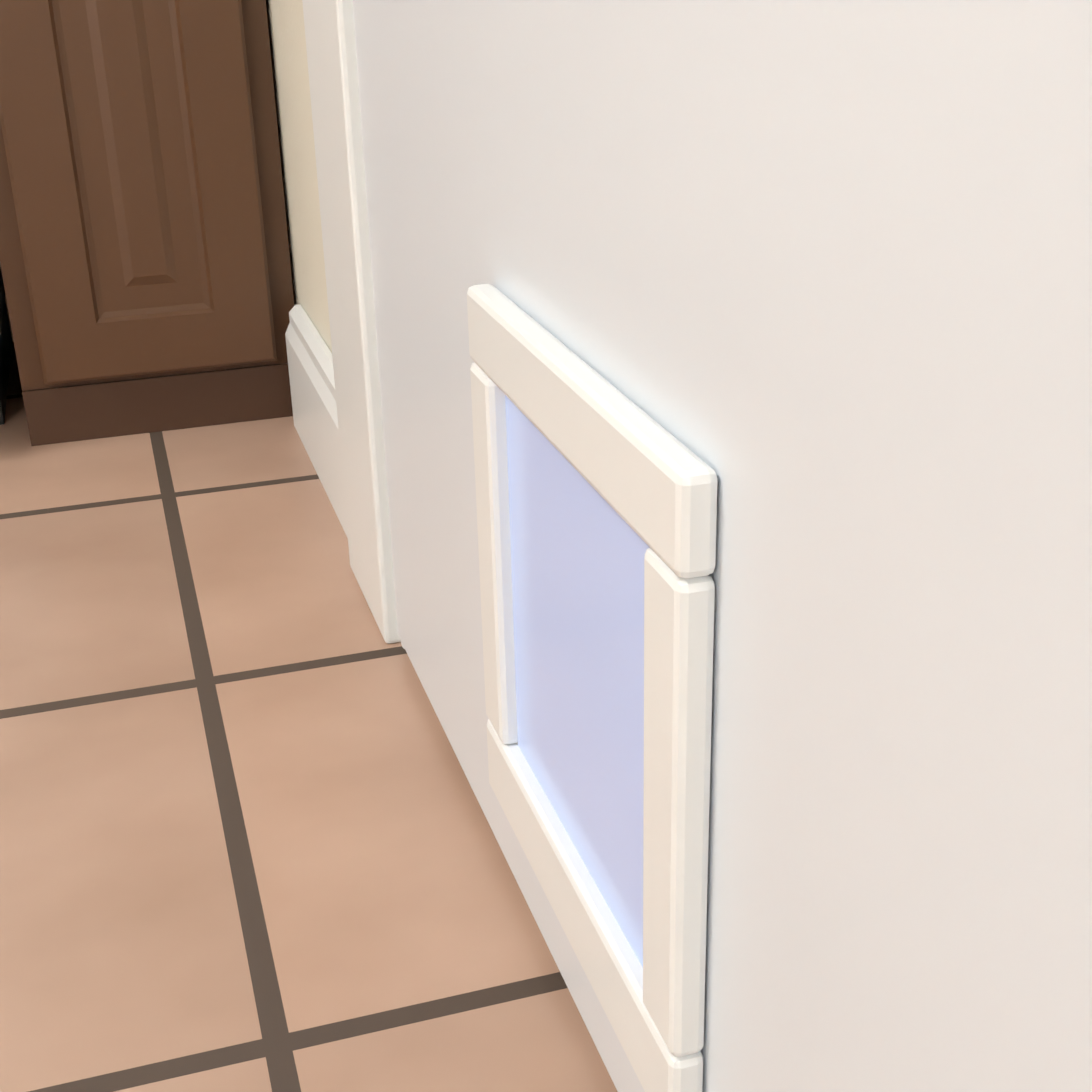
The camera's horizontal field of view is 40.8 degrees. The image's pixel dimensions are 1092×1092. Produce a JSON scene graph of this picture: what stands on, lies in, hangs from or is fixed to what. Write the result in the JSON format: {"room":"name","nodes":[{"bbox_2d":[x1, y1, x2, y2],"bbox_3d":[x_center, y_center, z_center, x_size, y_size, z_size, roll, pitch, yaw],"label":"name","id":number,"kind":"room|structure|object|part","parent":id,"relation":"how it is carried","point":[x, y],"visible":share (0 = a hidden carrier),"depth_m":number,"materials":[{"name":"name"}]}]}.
{"room":"kitchen","nodes":[
{"label":"kitchen","id":0,"kind":"room"},
{"bbox_2d":[5,295,13,341],"bbox_3d":[-0.582,-1.490,1.251,0.370,2.612,0.300,-8,24,-15],"label":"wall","id":1,"kind":"structure","parent":0,"point":[8,318],"depth_m":1.61,"materials":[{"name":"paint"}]},
{"bbox_2d":[266,0,331,352],"bbox_3d":[0.297,-0.832,-0.620,0.150,2.860,4.900,-8,24,-15],"label":"wall","id":2,"kind":"structure","parent":0,"point":[287,38],"depth_m":1.19,"materials":[{"name":"paint"}]},
{"bbox_2d":[285,304,347,537],"bbox_3d":[-0.174,-0.099,1.169,0.016,0.110,0.330,-8,24,-15],"label":"baseboard","id":3,"kind":"structure","parent":2,"relation":"attached to","point":[312,381],"depth_m":1.18,"materials":[{"name":"white wood"}]},
{"bbox_2d":[302,0,400,643],"bbox_3d":[-0.024,-0.760,0.117,0.091,2.155,1.110,-8,24,-15],"label":"door frame","id":4,"kind":"structure","parent":2,"relation":"in","point":[332,71],"depth_m":0.88,"materials":[{"name":"white wood"}]},
{"bbox_2d":[352,0,1091,1091],"bbox_3d":[0.012,-0.716,0.154,0.016,2.018,0.820,-8,24,-15],"label":"door","id":5,"kind":"structure","parent":4,"relation":"attached to","point":[808,282],"depth_m":0.32,"materials":[{"name":"white"}]},
{"bbox_2d":[505,395,649,966],"bbox_3d":[0.012,0.041,0.511,0.003,0.160,0.164,-8,24,-15],"label":"flap","id":6,"kind":"object","parent":5,"relation":"attached to","point":[579,546],"visible":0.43,"depth_m":0.51,"materials":[{"name":"blue"}]},
{"bbox_2d":[467,284,716,1091],"bbox_3d":[0.009,0.043,0.512,0.012,0.225,0.220,-8,24,-15],"label":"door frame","id":7,"kind":"structure","parent":5,"relation":"attached to","point":[678,639],"depth_m":0.44,"materials":[{"name":"white plastic"}]},
{"bbox_3d":[-0.019,0.005,0.595,0.012,0.160,0.028,-8,24,-15],"label":"pet door frame","id":8,"kind":"part","parent":7,"relation":"part of","materials":[{"name":"white wood"}]},
{"bbox_3d":[0.007,-0.046,0.473,0.012,0.030,0.220,-8,24,-15],"label":"top pet door frame","id":9,"kind":"part","parent":7,"relation":"part of","materials":[{"name":"white wood"}]},
{"bbox_3d":[0.012,0.131,0.550,0.012,0.035,0.220,-8,24,-15],"label":"pet door frame","id":10,"kind":"part","parent":7,"relation":"part of","materials":[{"name":"white wood"}]},
{"bbox_2d":[0,342,617,1091],"bbox_3d":[-1.637,0.791,-0.574,4.270,0.060,4.900,-8,24,-15],"label":"floor","id":11,"kind":"structure","parent":0,"point":[248,840],"depth_m":0.76,"materials":[{"name":"tile"}]},
{"bbox_2d":[0,266,11,424],"bbox_3d":[-0.931,-0.503,1.249,0.800,0.821,0.719,-8,24,-15],"label":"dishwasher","id":12,"kind":"object","parent":11,"relation":"on","point":[5,345],"visible":0.5,"depth_m":1.45,"materials":[{"name":"black"}]},
{"bbox_2d":[0,0,293,445],"bbox_3d":[-0.401,-0.565,1.312,0.242,0.860,0.387,-8,24,-15],"label":"base cabinet","id":13,"kind":"object","parent":11,"relation":"on","point":[145,265],"visible":0.86,"depth_m":1.22,"materials":[{"name":"brown paint"}]}
]}

